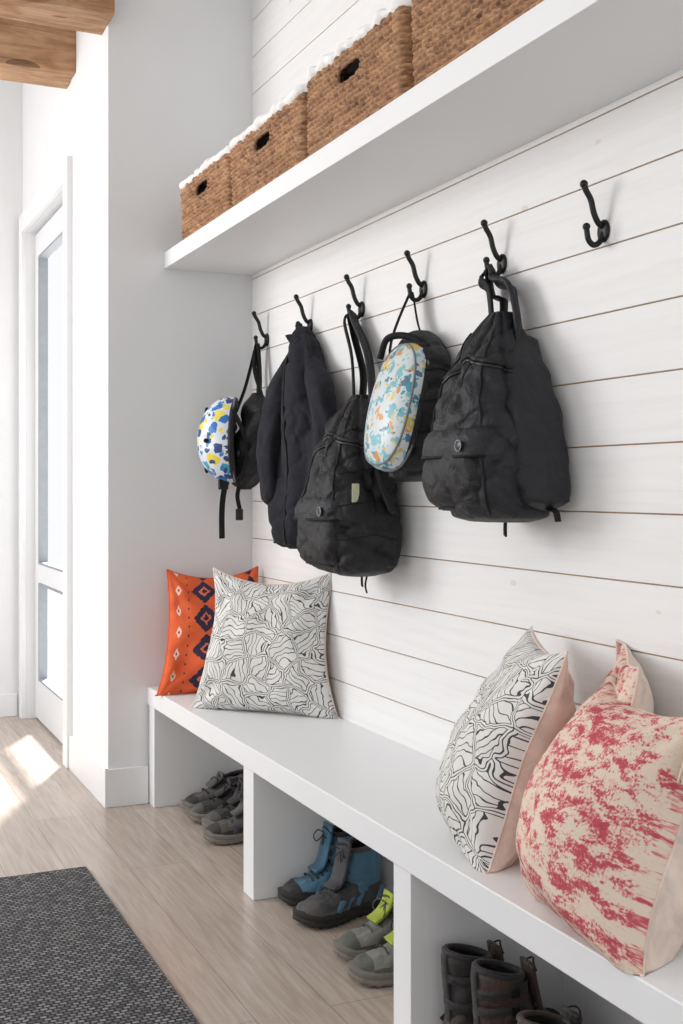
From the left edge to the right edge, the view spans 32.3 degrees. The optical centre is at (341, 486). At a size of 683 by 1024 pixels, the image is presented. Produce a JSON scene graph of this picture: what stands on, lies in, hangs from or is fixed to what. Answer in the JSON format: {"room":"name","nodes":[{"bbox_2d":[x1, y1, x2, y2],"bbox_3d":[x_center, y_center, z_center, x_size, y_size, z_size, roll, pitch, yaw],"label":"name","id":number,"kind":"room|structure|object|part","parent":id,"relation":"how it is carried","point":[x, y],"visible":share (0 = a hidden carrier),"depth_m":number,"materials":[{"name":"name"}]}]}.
{"room":"mudroom","nodes":[
{"label":"mudroom","id":0,"kind":"room"},
{"bbox_2d":[0,80,22,714],"bbox_3d":[-4.018,-0.525,5.474,5.158,3.550,0.040,0,0,-24],"label":"wall","id":1,"kind":"structure","parent":0,"point":[11,93],"depth_m":6.45,"materials":[{"name":"paint"}]},
{"bbox_2d":[0,694,16,716],"bbox_3d":[-4.066,1.190,5.422,5.028,0.120,0.016,0,0,-24],"label":"baseboard","id":2,"kind":"structure","parent":1,"relation":"attached to","point":[8,702],"depth_m":6.43,"materials":[{"name":"paint"}]},
{"bbox_2d":[23,31,100,761],"bbox_3d":[-1.310,-0.525,5.617,0.100,3.550,1.920,0,0,-24],"label":"wall","id":3,"kind":"structure","parent":0,"point":[59,123],"depth_m":5.08,"materials":[{"name":"paint"}]},
{"bbox_2d":[0,18,75,88],"bbox_3d":[-3.468,-1.941,4.247,4.956,0.274,0.228,0,0,-24],"label":"ceiling beam","id":4,"kind":"structure","parent":3,"relation":"attached to","point":[30,53],"depth_m":5.12,"materials":[{"name":"brown wood"}]},
{"bbox_2d":[19,156,71,768],"bbox_3d":[-1.478,-0.110,5.836,0.026,2.720,1.322,0,0,-24],"label":"trim","id":5,"kind":"structure","parent":3,"relation":"attached to","point":[61,178],"depth_m":5.29,"materials":[{"name":"paint"}]},
{"bbox_2d":[35,205,62,743],"bbox_3d":[-1.404,-0.060,5.870,0.044,2.600,1.130,0,0,-24],"label":"door","id":6,"kind":"structure","parent":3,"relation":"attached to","point":[48,707],"depth_m":6.18,"materials":[{"name":"paint"}]},
{"bbox_2d":[38,231,62,571],"bbox_3d":[-1.404,-0.410,5.870,0.050,1.640,0.910,0,0,-24],"label":"bead","id":7,"kind":"object","parent":3,"relation":"attached to","point":[57,242],"visible":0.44,"depth_m":6.27},
{"bbox_2d":[38,583,62,700],"bbox_3d":[-1.404,0.770,5.870,0.050,0.520,0.910,0,0,-24],"label":"bead","id":8,"kind":"object","parent":3,"relation":"attached to","point":[42,589],"visible":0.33,"depth_m":6.27},
{"bbox_2d":[69,736,108,807],"bbox_3d":[-1.057,1.176,4.913,0.016,0.148,0.702,0,0,-24],"label":"baseboard","id":9,"kind":"structure","parent":3,"relation":"attached to","point":[86,767],"depth_m":4.84,"materials":[{"name":"paint"}]},
{"bbox_2d":[101,0,252,768],"bbox_3d":[-0.610,-0.525,4.813,0.717,3.550,0.120,0,0,-24],"label":"wall","id":10,"kind":"structure","parent":0,"point":[176,75],"depth_m":4.70,"materials":[{"name":"paint"}]},
{"bbox_2d":[0,0,114,34],"bbox_3d":[-3.173,-1.943,3.592,4.956,0.289,0.249,0,0,-24],"label":"ceiling beam","id":11,"kind":"structure","parent":10,"relation":"attached to","point":[88,16],"depth_m":4.50,"materials":[{"name":"brown wood"}]},
{"bbox_2d":[105,765,148,807],"bbox_3d":[-0.844,1.176,4.633,0.172,0.148,0.016,0,0,-24],"label":"baseboard","id":12,"kind":"structure","parent":10,"relation":"attached to","point":[128,786],"depth_m":4.63,"materials":[{"name":"paint"}]},
{"bbox_2d":[0,715,561,1023],"bbox_3d":[-2.054,1.300,1.955,5.855,0.100,8.250,0,0,-24],"label":"floor","id":13,"kind":"structure","parent":0,"point":[232,957],"depth_m":3.58,"materials":[{"name":"brown wood"}]},
{"bbox_2d":[0,866,199,1023],"bbox_3d":[-0.983,1.244,1.236,2.420,0.012,4.660,0,0,-24],"label":"area rug","id":14,"kind":"object","parent":13,"relation":"on","point":[68,955],"visible":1,"depth_m":3.07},
{"bbox_2d":[187,778,237,823],"bbox_3d":[-0.435,1.176,4.442,0.292,0.146,0.115,0,0,-18],"label":"shoe","id":15,"kind":"object","parent":13,"relation":"on","point":[199,810],"visible":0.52,"depth_m":4.40,"materials":[{"name":"grey fabric"}]},
{"bbox_2d":[181,769,243,810],"bbox_3d":[-0.482,1.179,4.585,0.292,0.141,0.115,0,0,-28],"label":"shoe","id":16,"kind":"object","parent":13,"relation":"on","point":[214,784],"visible":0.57,"depth_m":4.55,"materials":[{"name":"grey fabric"}]},
{"bbox_2d":[202,774,243,827],"bbox_3d":[-0.377,1.157,4.347,0.292,0.185,0.115,0,0,-32],"label":"shoe","id":17,"kind":"object","parent":13,"relation":"on","point":[216,815],"visible":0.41,"depth_m":4.31,"materials":[{"name":"grey fabric"}]},
{"bbox_2d":[203,791,243,844],"bbox_3d":[-0.348,1.157,4.191,0.292,0.185,0.115,0,0,-22],"label":"shoe","id":18,"kind":"object","parent":13,"relation":"on","point":[227,831],"visible":0.46,"depth_m":4.13,"materials":[{"name":"grey fabric"}]},
{"bbox_2d":[278,821,352,905],"bbox_3d":[-0.055,1.137,3.585,0.292,0.225,0.126,0,0,-27],"label":"boot","id":19,"kind":"object","parent":13,"relation":"on","point":[296,890],"visible":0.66,"depth_m":3.56,"materials":[{"name":"fabric"}]},
{"bbox_2d":[292,837,384,928],"bbox_3d":[-0.004,1.139,3.437,0.312,0.220,0.131,0,0,-38],"label":"boot","id":20,"kind":"object","parent":13,"relation":"on","point":[354,883],"visible":0.95,"depth_m":3.42,"materials":[{"name":"fabric"}]},
{"bbox_2d":[333,889,393,961],"bbox_3d":[0.115,1.169,3.171,0.292,0.160,0.115,0,0,-26],"label":"shoe","id":21,"kind":"object","parent":13,"relation":"on","point":[356,941],"visible":0.53,"depth_m":3.13,"materials":[{"name":"grey fabric"}]},
{"bbox_2d":[347,919,393,987],"bbox_3d":[0.156,1.169,3.019,0.292,0.160,0.115,0,0,-20],"label":"shoe","id":22,"kind":"object","parent":13,"relation":"on","point":[375,967],"visible":0.27,"depth_m":2.96,"materials":[{"name":"grey fabric"}]},
{"bbox_2d":[147,686,682,1023],"bbox_3d":[0.492,1.020,2.402,0.440,0.460,5.179,0,0,-24],"label":"storage bench","id":23,"kind":"object","parent":13,"relation":"on","point":[302,772],"visible":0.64,"depth_m":2.92,"materials":[{"name":"paint"}]},
{"bbox_2d":[155,566,257,695],"bbox_3d":[-0.503,0.555,4.593,0.466,0.474,0.208,0,0,-19],"label":"throw pillow","id":24,"kind":"object","parent":23,"relation":"on","point":[191,599],"visible":0.55,"depth_m":4.52,"materials":[{"name":"orange fabric"}]},
{"bbox_2d":[189,568,339,718],"bbox_3d":[-0.261,0.542,4.170,0.584,0.499,0.250,0,0,22],"label":"throw pillow","id":25,"kind":"object","parent":23,"relation":"on","point":[266,651],"visible":0.99,"depth_m":4.09,"materials":[{"name":"fabric"}]},
{"bbox_2d":[435,626,575,873],"bbox_3d":[0.364,0.565,2.631,0.304,0.455,0.450,0,0,-3],"label":"throw pillow","id":26,"kind":"object","parent":23,"relation":"on","point":[494,749],"visible":0.84,"depth_m":2.45,"materials":[{"name":"fabric"}]},
{"bbox_3d":[0.683,1.054,2.479,0.029,0.392,5.163,0,0,-24],"label":"panel","id":27,"kind":"part","parent":23,"relation":"part of","materials":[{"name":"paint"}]},
{"bbox_2d":[515,676,682,976],"bbox_3d":[0.497,0.589,2.147,0.401,0.407,0.408,0,0,-33],"label":"throw pillow","id":28,"kind":"object","parent":23,"relation":"on","point":[599,839],"visible":0.99,"depth_m":2.02,"materials":[{"name":"beige fabric"}]},
{"bbox_2d":[597,639,653,713],"bbox_3d":[0.560,0.567,2.462,0.182,0.450,0.424,0,0,7],"label":"throw pillow","id":29,"kind":"object","parent":23,"relation":"on","point":[633,689],"visible":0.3,"depth_m":2.33,"materials":[{"name":"beige fabric"}]},
{"bbox_2d":[440,940,560,1023],"bbox_3d":[0.358,1.130,2.644,0.302,0.238,0.123,0,0,-24],"label":"boot","id":30,"kind":"object","parent":13,"relation":"on","point":[457,959],"visible":0.35,"depth_m":2.57,"materials":[{"name":"leather"}]},
{"bbox_2d":[470,956,543,1023],"bbox_3d":[0.417,1.130,2.550,0.302,0.238,0.123,0,0,-20],"label":"boot","id":31,"kind":"object","parent":13,"relation":"on","point":[500,990],"visible":0.76,"depth_m":2.49,"materials":[{"name":"leather"}]},
{"bbox_2d":[516,1005,582,1023],"bbox_3d":[0.477,1.148,2.391,0.302,0.202,0.120,0,0,-28],"label":"boot","id":32,"kind":"object","parent":13,"relation":"on","point":[569,1016],"visible":1,"depth_m":2.38,"materials":[{"name":"leather"}]},
{"bbox_2d":[252,0,682,761],"bbox_3d":[0.831,-0.514,2.336,0.120,3.572,5.580,0,0,-24],"label":"wall","id":33,"kind":"structure","parent":0,"point":[407,656],"depth_m":3.00,"materials":[{"name":"white wood"}]},
{"bbox_2d":[252,311,268,349],"bbox_3d":[-0.324,-0.621,4.678,0.068,0.152,0.042,0,0,-24],"label":"coat hook","id":34,"kind":"object","parent":33,"relation":"attached to","point":[265,336],"visible":1,"depth_m":4.67,"materials":[{"name":"black metal"}]},
{"bbox_2d":[197,343,264,538],"bbox_3d":[-0.415,-0.184,4.613,0.297,0.769,0.240,0,0,-9],"label":"backpack","id":35,"kind":"object","parent":34,"relation":"hanging from","point":[227,454],"visible":0.86,"depth_m":4.54,"materials":[{"name":"fabric"}]},
{"bbox_3d":[-0.298,-0.585,4.690,0.008,0.052,0.042,0,0,-24],"label":"plate","id":36,"kind":"part","parent":34,"relation":"part of","materials":[{"name":"black metal"}]},
{"bbox_2d":[294,294,312,329],"bbox_3d":[-0.141,-0.621,4.273,0.068,0.152,0.042,0,0,-24],"label":"coat hook","id":37,"kind":"object","parent":33,"relation":"attached to","point":[309,322],"visible":0.73,"depth_m":4.27,"materials":[{"name":"black metal"}]},
{"bbox_2d":[256,323,336,548],"bbox_3d":[-0.125,-0.191,4.064,0.203,0.801,0.495,0,0,-26],"label":"jacket","id":38,"kind":"object","parent":37,"relation":"hanging from","point":[300,397],"visible":0.76,"depth_m":4.04,"materials":[{"name":"grey fabric"}]},
{"bbox_3d":[-0.116,-0.585,4.284,0.008,0.052,0.042,0,0,-24],"label":"plate","id":39,"kind":"part","parent":37,"relation":"part of","materials":[{"name":"black metal"}]},
{"bbox_2d":[344,274,364,319],"bbox_3d":[0.039,-0.621,3.871,0.068,0.152,0.042,0,0,-24],"label":"coat hook","id":40,"kind":"object","parent":33,"relation":"attached to","point":[361,306],"visible":0.91,"depth_m":3.87,"materials":[{"name":"black metal"}]},
{"bbox_2d":[294,310,401,592],"bbox_3d":[0.010,-0.122,3.663,0.282,0.906,0.437,0,0,-24],"label":"backpack","id":41,"kind":"object","parent":40,"relation":"hanging from","point":[347,511],"visible":0.88,"depth_m":3.52,"materials":[{"name":"black fabric"}]},
{"bbox_3d":[-0.036,-0.120,3.593,0.006,0.053,0.045,0,0,44],"label":"zip pull","id":42,"kind":"part","parent":41,"relation":"part of","materials":[{"name":"black fabric"}]},
{"bbox_3d":[0.065,-0.585,3.883,0.008,0.052,0.042,0,0,-24],"label":"plate","id":43,"kind":"part","parent":40,"relation":"part of","materials":[{"name":"black metal"}]},
{"bbox_2d":[404,250,426,301],"bbox_3d":[0.215,-0.621,3.479,0.068,0.152,0.042,0,0,-24],"label":"coat hook","id":44,"kind":"object","parent":33,"relation":"attached to","point":[422,285],"visible":0.99,"depth_m":3.47,"materials":[{"name":"black metal"}]},
{"bbox_2d":[364,292,450,481],"bbox_3d":[0.186,-0.293,3.347,0.215,0.555,0.291,0,0,-24],"label":"backpack","id":45,"kind":"object","parent":44,"relation":"hanging from","point":[405,393],"visible":0.88,"depth_m":3.26,"materials":[{"name":"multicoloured fabric"}]},
{"bbox_3d":[0.194,-0.374,3.341,0.221,0.134,0.028,0,0,33],"label":"carry handle","id":46,"kind":"part","parent":45,"relation":"part of","materials":[{"name":"black fabric"}]},
{"bbox_3d":[0.241,-0.585,3.491,0.008,0.052,0.042,0,0,-24],"label":"plate","id":47,"kind":"part","parent":44,"relation":"part of","materials":[{"name":"black metal"}]},
{"bbox_2d":[164,0,682,274],"bbox_3d":[0.524,-0.902,2.417,0.371,0.065,5.179,0,0,-24],"label":"wall shelf","id":48,"kind":"object","parent":33,"relation":"attached to","point":[559,62],"visible":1,"depth_m":2.83,"materials":[{"name":"paint"}]},
{"bbox_2d":[179,145,232,240],"bbox_3d":[-0.353,-1.058,4.352,0.371,0.243,0.602,0,0,-24],"label":"wicker basket","id":49,"kind":"object","parent":48,"relation":"on","point":[206,194],"visible":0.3,"depth_m":4.22,"materials":[{"name":"wicker"}]},
{"bbox_2d":[229,83,308,207],"bbox_3d":[-0.097,-1.059,3.778,0.377,0.246,0.680,0,0,-24],"label":"wicker basket","id":50,"kind":"object","parent":48,"relation":"on","point":[276,141],"visible":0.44,"depth_m":3.64,"materials":[{"name":"wicker"}]},
{"bbox_2d":[306,0,414,156],"bbox_3d":[0.173,-1.066,3.180,0.368,0.259,0.648,0,0,-24],"label":"wicker basket","id":51,"kind":"object","parent":48,"relation":"on","point":[368,71],"visible":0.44,"depth_m":3.04,"materials":[{"name":"wicker"}]},
{"bbox_2d":[411,0,543,85],"bbox_3d":[0.443,-1.067,2.579,0.376,0.262,0.672,0,0,-24],"label":"wicker basket","id":52,"kind":"object","parent":48,"relation":"on","point":[443,30],"visible":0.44,"depth_m":2.61,"materials":[{"name":"wicker"}]},
{"bbox_2d":[481,219,506,275],"bbox_3d":[0.394,-0.621,3.082,0.068,0.152,0.042,0,0,-24],"label":"coat hook","id":53,"kind":"object","parent":33,"relation":"attached to","point":[501,259],"visible":0.85,"depth_m":3.08,"materials":[{"name":"black metal"}]},
{"bbox_2d":[421,264,570,536],"bbox_3d":[0.365,-0.227,2.888,0.274,0.698,0.411,0,0,-24],"label":"backpack","id":54,"kind":"object","parent":53,"relation":"hanging from","point":[495,448],"visible":1,"depth_m":2.79,"materials":[{"name":"grey fabric"}]},
{"bbox_3d":[0.302,-0.280,2.858,0.042,0.050,0.005,0,0,-44],"label":"zip pull","id":55,"kind":"part","parent":54,"relation":"part of","materials":[{"name":"black fabric"}]},
{"bbox_3d":[0.419,-0.585,3.094,0.008,0.052,0.042,0,0,-24],"label":"plate","id":56,"kind":"part","parent":53,"relation":"part of","materials":[{"name":"black metal"}]},
{"bbox_2d":[580,180,609,247],"bbox_3d":[0.572,-0.621,2.686,0.068,0.152,0.042,0,0,-24],"label":"coat hook","id":57,"kind":"object","parent":33,"relation":"attached to","point":[603,231],"visible":1,"depth_m":2.68,"materials":[{"name":"black metal"}]},
{"bbox_3d":[0.598,-0.585,2.697,0.008,0.052,0.042,0,0,-24],"label":"plate","id":58,"kind":"part","parent":57,"relation":"part of","materials":[{"name":"black metal"}]},
{"label":"outside","id":59,"kind":"structure","parent":0,"visible":0},
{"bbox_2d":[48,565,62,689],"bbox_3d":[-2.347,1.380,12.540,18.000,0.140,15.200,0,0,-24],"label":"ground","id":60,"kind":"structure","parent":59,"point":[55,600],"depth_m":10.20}
]}

